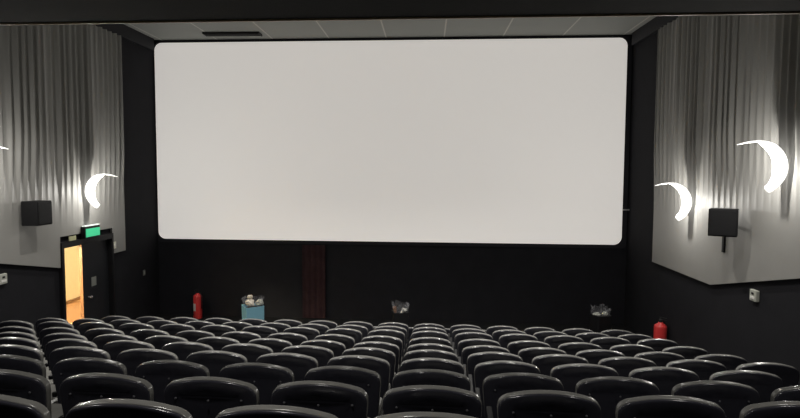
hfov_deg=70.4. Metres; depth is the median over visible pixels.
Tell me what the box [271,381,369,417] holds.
chair
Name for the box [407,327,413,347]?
chair
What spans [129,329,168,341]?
chair
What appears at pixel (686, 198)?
wall lamp
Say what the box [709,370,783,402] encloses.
chair
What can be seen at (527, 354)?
chair
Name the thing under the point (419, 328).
chair
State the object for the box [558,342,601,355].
chair
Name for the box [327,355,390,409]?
chair
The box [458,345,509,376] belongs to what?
chair
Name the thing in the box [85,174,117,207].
wall lamp
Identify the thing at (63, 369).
chair
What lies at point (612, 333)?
chair
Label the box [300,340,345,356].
chair
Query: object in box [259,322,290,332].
chair
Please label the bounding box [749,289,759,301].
light
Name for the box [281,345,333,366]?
chair
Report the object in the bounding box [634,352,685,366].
chair
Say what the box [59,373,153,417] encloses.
chair
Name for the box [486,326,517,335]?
chair
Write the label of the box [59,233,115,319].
door
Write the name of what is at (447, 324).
floor
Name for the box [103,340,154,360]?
chair
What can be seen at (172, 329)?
chair
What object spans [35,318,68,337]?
chair
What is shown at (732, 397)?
chair
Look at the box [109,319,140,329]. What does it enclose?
chair
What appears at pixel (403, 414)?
chair
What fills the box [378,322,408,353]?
chair
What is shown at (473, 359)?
chair
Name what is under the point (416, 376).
chair
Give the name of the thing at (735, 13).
trim
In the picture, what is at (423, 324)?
chair
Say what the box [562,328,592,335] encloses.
chair
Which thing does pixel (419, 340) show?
chair
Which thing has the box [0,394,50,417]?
chair
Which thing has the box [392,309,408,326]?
litter bin
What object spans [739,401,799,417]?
chair
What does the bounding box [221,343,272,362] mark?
chair
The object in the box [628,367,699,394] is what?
chair
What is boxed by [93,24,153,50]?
trim
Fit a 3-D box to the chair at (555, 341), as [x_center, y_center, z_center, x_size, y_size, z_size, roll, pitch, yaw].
[2.418,2.281,8.596,0.637,0.899,0.617,1,4,6]
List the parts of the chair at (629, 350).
backrest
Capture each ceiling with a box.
[0,0,799,22]
[124,16,655,39]
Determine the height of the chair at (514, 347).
0.899 m
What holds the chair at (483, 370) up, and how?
on the floor
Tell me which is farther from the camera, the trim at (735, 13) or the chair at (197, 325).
the chair at (197, 325)
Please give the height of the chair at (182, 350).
0.899 m
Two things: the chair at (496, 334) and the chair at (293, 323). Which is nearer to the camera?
the chair at (496, 334)
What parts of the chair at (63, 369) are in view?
backrest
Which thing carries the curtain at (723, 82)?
attached to the wall at (719, 318)
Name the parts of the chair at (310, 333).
backrest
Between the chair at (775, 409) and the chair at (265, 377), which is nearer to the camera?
the chair at (775, 409)
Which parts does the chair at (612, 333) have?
backrest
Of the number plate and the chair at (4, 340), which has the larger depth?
the number plate
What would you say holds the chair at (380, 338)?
on the floor
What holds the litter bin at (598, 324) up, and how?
on the floor
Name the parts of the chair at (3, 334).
backrest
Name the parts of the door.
sign plate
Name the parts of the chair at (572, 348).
backrest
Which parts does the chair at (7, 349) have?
backrest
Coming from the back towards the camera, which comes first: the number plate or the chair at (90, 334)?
the number plate
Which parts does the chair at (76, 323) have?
backrest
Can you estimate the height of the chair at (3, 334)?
0.899 m
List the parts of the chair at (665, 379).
backrest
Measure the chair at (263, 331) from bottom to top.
0.899 m
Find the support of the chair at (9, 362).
on the floor
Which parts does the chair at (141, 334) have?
backrest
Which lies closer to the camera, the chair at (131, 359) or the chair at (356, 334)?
the chair at (131, 359)
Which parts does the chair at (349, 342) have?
backrest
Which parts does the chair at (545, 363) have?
backrest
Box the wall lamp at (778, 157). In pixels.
[737,140,787,192]
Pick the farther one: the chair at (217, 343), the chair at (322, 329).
the chair at (322, 329)
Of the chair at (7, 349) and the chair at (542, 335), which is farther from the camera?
the chair at (542, 335)
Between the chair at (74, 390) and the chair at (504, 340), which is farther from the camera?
the chair at (504, 340)
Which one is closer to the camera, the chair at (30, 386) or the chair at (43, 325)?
the chair at (30, 386)
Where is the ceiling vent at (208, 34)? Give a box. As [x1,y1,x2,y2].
[202,32,261,36]
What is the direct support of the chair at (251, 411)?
on the floor
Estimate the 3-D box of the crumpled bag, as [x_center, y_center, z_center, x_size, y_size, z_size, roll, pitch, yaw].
[-3.307,2.207,13.371,0.218,0.181,0.186,0,4,3]
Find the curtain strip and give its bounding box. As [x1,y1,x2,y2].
[302,245,324,317]
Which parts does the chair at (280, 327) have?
backrest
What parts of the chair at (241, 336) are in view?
backrest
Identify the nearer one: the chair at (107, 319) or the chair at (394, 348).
the chair at (394, 348)
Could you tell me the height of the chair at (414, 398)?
0.899 m
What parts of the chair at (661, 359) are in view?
backrest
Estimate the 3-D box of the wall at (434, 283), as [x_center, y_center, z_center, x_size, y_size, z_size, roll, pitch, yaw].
[-0.368,-0.749,15.103,13.099,8.030,0.300,1,4,4]
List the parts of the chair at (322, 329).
backrest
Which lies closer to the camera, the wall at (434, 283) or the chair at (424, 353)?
the chair at (424, 353)
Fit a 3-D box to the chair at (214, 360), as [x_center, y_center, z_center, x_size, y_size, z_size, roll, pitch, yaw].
[-1.682,1.722,5.458,0.637,0.899,0.617,1,4,5]
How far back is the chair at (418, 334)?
8.47 m
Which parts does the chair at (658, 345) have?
backrest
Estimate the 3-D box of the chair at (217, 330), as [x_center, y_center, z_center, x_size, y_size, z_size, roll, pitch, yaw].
[-2.832,2.224,9.071,0.637,0.899,0.617,1,4,4]
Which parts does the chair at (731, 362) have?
backrest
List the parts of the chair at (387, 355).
backrest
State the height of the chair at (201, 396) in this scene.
0.899 m
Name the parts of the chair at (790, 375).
backrest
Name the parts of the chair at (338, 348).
backrest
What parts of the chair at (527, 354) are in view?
backrest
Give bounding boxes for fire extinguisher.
[193,289,201,318]
[653,317,666,338]
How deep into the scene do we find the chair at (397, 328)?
9.42 m
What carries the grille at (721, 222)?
attached to the wall speaker at (722, 222)
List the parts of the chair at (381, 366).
backrest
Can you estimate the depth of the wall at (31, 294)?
14.13 m
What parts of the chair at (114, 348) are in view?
backrest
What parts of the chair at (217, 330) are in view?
backrest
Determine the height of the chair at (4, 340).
0.899 m
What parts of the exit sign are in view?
lit panel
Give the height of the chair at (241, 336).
0.899 m
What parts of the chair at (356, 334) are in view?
backrest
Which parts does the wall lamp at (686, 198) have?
lamp shade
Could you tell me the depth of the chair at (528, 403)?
3.15 m
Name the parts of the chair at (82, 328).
backrest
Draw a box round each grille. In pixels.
[38,202,51,224]
[709,210,736,235]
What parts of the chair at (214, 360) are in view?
backrest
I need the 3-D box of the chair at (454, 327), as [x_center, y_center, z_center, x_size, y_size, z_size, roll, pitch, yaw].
[1.188,2.510,10.489,0.637,0.899,0.617,1,4,6]
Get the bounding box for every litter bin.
[242,303,263,319]
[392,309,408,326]
[589,312,611,332]
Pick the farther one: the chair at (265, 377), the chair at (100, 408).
the chair at (265, 377)
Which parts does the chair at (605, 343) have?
backrest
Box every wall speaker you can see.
[21,200,51,225]
[708,208,738,252]
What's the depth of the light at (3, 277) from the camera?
9.77 m
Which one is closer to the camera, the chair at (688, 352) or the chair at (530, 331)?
the chair at (688, 352)
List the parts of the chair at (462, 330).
backrest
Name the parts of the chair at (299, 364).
backrest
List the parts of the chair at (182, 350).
backrest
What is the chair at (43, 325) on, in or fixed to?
on the floor
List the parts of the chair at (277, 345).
backrest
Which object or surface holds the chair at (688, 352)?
on the floor
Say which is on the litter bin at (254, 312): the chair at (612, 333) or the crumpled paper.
the crumpled paper
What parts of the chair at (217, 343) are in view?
backrest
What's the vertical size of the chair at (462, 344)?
0.899 m
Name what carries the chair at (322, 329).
on the floor
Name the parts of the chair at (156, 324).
backrest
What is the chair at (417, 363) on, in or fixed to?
on the floor
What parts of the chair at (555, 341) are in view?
backrest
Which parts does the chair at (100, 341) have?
backrest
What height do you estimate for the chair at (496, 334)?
0.899 m
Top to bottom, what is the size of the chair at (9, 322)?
0.899 m
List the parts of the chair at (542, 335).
backrest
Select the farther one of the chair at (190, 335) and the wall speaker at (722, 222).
the wall speaker at (722, 222)
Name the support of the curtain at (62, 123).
attached to the wall at (31, 294)
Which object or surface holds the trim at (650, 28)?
attached to the wall at (719, 318)
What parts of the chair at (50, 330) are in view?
backrest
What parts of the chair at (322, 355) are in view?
backrest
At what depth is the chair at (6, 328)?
8.04 m
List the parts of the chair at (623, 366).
backrest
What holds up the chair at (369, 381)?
on the floor
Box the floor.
[156,314,634,360]
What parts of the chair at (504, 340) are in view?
backrest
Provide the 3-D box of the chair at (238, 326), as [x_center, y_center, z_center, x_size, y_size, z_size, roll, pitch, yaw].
[-2.791,2.350,9.949,0.637,0.899,0.617,1,4,4]
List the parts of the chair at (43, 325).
backrest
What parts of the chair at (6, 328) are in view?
backrest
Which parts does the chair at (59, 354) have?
backrest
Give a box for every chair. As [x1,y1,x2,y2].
[0,320,39,343]
[0,326,42,351]
[0,332,44,359]
[0,337,48,370]
[0,344,52,383]
[0,355,57,403]
[0,369,62,417]
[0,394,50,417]
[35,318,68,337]
[37,321,73,344]
[40,327,79,351]
[42,333,87,359]
[45,338,97,370]
[48,346,110,384]
[52,357,126,403]
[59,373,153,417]
[65,399,192,417]
[72,318,104,329]
[77,322,113,335]
[84,328,124,341]
[92,334,137,349]
[102,316,129,323]
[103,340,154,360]
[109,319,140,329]
[117,348,177,376]
[118,323,153,335]
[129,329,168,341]
[135,360,209,403]
[136,316,163,323]
[144,335,188,349]
[147,320,177,329]
[159,324,194,335]
[161,342,213,360]
[164,376,258,417]
[170,317,198,323]
[175,330,214,341]
[184,321,214,329]
[186,350,247,376]
[196,337,239,350]
[200,325,235,336]
[204,318,232,324]
[216,405,336,417]
[219,363,293,404]
[221,331,260,342]
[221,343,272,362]
[222,322,252,330]
[239,318,267,325]
[241,326,277,337]
[248,338,292,352]
[256,353,317,381]
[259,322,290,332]
[267,333,307,345]
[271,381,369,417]
[274,319,301,326]
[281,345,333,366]
[283,327,319,340]
[297,323,328,334]
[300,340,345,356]
[304,366,382,417]
[308,320,337,328]
[314,334,354,349]
[325,328,361,343]
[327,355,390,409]
[335,325,367,338]
[342,347,395,388]
[343,321,372,332]
[353,341,399,373]
[361,335,402,371]
[368,329,404,361]
[374,326,406,359]
[375,412,474,417]
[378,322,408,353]
[381,385,481,417]
[392,369,470,390]
[400,358,463,373]
[404,349,458,361]
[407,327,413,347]
[407,343,453,352]
[409,337,450,346]
[411,331,448,339]
[412,327,446,333]
[413,323,444,329]
[448,324,480,340]
[450,328,486,353]
[452,332,492,355]
[455,339,500,363]
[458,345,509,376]
[463,352,522,392]
[468,360,540,417]
[475,373,563,417]
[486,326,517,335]
[486,390,600,417]
[492,329,526,342]
[499,334,537,348]
[507,340,550,354]
[518,347,566,363]
[524,327,554,335]
[531,354,588,375]
[533,331,566,341]
[544,335,583,348]
[550,363,618,392]
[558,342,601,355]
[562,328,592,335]
[575,332,609,342]
[575,349,624,364]
[575,376,659,417]
[590,337,630,349]
[598,357,656,376]
[601,330,632,336]
[609,344,654,356]
[615,395,725,417]
[618,334,652,343]
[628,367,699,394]
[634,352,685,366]
[637,339,678,351]
[662,346,708,358]
[666,359,727,380]
[671,380,759,417]
[694,354,747,370]
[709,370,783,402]
[735,362,799,386]
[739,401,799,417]
[770,385,799,401]
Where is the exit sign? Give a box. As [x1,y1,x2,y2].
[81,224,99,238]
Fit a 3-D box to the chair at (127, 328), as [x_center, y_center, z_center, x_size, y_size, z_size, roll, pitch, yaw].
[-4.144,2.212,9.159,0.637,0.899,0.617,1,4,4]
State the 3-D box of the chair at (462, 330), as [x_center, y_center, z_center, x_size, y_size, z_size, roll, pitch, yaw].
[1.148,2.392,9.611,0.637,0.899,0.617,1,4,6]
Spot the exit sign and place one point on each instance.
(93, 230)
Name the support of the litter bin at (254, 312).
on the floor
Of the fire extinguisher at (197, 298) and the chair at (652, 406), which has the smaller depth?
the chair at (652, 406)
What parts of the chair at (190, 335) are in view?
backrest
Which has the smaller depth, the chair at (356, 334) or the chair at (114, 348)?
the chair at (114, 348)
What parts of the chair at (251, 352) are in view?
backrest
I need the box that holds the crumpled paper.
[245,299,253,306]
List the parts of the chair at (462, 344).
backrest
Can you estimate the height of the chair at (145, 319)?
0.899 m
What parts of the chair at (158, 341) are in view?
backrest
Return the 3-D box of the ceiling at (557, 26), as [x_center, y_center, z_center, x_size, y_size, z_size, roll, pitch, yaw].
[-0.567,-4.288,10.382,13.089,0.250,9.600,0,4,3]
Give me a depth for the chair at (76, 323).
9.80 m
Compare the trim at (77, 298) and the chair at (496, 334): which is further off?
the trim at (77, 298)
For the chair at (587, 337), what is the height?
0.899 m
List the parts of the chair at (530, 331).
backrest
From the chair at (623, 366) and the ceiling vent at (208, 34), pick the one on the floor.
the chair at (623, 366)
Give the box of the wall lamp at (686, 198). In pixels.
[655,183,691,220]
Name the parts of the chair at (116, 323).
backrest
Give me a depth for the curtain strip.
15.19 m
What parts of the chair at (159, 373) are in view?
backrest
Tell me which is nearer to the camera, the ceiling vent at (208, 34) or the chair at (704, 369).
the chair at (704, 369)
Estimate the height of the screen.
5.390 m
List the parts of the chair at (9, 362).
backrest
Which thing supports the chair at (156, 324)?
on the floor
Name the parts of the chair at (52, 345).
backrest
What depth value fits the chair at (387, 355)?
5.91 m
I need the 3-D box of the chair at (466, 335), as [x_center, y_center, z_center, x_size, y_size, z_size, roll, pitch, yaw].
[1.107,2.266,8.733,0.637,0.899,0.617,1,4,6]
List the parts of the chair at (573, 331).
backrest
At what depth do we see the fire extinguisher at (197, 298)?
15.12 m
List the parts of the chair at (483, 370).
armrest, backrest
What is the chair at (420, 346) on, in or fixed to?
on the floor
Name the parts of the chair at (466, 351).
backrest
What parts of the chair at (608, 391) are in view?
backrest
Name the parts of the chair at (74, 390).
backrest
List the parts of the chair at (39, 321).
backrest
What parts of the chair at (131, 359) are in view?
backrest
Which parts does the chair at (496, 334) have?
backrest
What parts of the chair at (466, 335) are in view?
backrest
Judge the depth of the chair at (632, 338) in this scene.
9.01 m
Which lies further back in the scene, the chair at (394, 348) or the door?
the door
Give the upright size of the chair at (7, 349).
0.899 m
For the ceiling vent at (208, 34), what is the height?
0.065 m
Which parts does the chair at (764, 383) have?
backrest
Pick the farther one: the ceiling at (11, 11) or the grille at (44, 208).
the grille at (44, 208)
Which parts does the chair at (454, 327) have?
backrest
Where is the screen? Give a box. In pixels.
[153,36,631,248]
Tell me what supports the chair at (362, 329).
on the floor
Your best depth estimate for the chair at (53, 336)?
7.09 m
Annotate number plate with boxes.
[68,236,75,240]
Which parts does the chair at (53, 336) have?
backrest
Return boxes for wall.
[0,38,159,337]
[64,245,80,322]
[154,35,632,324]
[624,32,799,384]
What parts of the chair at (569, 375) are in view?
backrest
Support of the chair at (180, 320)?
on the floor
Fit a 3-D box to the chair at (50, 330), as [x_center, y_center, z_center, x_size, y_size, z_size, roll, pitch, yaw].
[-4.842,2.103,8.322,0.637,0.899,0.617,1,4,4]
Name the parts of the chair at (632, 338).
backrest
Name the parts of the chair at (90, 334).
backrest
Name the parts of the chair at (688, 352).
backrest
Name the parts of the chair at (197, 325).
backrest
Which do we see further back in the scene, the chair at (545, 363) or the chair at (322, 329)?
the chair at (322, 329)
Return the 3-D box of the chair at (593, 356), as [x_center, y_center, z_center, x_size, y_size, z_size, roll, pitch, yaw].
[2.336,2.055,6.841,0.637,0.899,0.617,1,4,7]
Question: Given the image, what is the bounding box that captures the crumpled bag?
[255,299,263,305]
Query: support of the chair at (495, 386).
on the floor
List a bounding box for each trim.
[0,12,799,24]
[66,296,79,304]
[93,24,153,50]
[632,16,677,44]
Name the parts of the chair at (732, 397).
backrest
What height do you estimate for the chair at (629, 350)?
0.899 m
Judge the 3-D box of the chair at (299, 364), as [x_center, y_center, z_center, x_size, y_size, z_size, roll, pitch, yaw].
[-1.028,1.729,5.403,0.637,0.899,0.617,1,4,5]
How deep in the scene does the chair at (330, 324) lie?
10.40 m
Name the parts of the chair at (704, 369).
backrest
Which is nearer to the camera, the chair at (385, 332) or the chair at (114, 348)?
the chair at (114, 348)
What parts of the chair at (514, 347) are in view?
backrest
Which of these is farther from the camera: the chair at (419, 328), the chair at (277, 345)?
the chair at (419, 328)
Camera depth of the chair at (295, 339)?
7.77 m
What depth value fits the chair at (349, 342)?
7.72 m
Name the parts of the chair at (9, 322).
backrest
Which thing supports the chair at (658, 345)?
on the floor
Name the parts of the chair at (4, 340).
backrest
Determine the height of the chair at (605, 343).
0.899 m
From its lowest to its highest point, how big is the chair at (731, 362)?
0.899 m
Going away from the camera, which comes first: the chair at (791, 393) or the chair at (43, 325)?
the chair at (791, 393)
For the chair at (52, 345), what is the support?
on the floor
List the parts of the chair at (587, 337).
backrest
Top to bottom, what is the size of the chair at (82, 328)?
0.899 m
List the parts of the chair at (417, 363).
backrest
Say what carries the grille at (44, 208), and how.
attached to the wall speaker at (35, 212)
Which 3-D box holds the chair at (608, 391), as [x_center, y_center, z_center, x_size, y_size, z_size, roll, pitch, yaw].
[1.543,1.610,4.274,0.637,0.899,0.617,1,4,6]
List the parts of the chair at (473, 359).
backrest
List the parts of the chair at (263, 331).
backrest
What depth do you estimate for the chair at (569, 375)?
4.85 m
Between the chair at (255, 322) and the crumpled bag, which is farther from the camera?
the crumpled bag
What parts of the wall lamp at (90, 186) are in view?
lamp shade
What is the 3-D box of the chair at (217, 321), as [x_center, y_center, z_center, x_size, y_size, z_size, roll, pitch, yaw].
[-3.404,2.462,10.872,0.637,0.899,0.617,1,4,4]
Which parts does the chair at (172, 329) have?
backrest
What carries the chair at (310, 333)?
on the floor
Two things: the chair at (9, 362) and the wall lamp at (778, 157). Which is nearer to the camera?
the chair at (9, 362)
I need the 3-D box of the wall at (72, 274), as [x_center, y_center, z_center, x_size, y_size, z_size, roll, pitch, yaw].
[-8.684,1.470,13.112,0.105,3.220,5.900,0,4,3]
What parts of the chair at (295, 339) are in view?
backrest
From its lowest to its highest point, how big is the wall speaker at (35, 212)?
0.440 m
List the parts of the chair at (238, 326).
backrest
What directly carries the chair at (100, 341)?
on the floor
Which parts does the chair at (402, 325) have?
backrest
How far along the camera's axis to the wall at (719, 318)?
11.58 m
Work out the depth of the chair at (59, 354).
5.24 m
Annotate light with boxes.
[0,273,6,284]
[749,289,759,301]
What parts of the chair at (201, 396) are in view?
backrest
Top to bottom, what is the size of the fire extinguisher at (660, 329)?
0.916 m
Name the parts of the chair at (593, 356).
backrest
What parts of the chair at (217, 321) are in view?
backrest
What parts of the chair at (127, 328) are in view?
backrest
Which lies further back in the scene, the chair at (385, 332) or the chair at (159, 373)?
the chair at (385, 332)
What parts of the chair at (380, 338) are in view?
backrest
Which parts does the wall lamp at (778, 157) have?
lamp shade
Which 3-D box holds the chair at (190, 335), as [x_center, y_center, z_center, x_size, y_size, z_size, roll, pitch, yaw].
[-2.873,2.122,8.195,0.637,0.899,0.617,1,4,4]
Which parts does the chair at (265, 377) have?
backrest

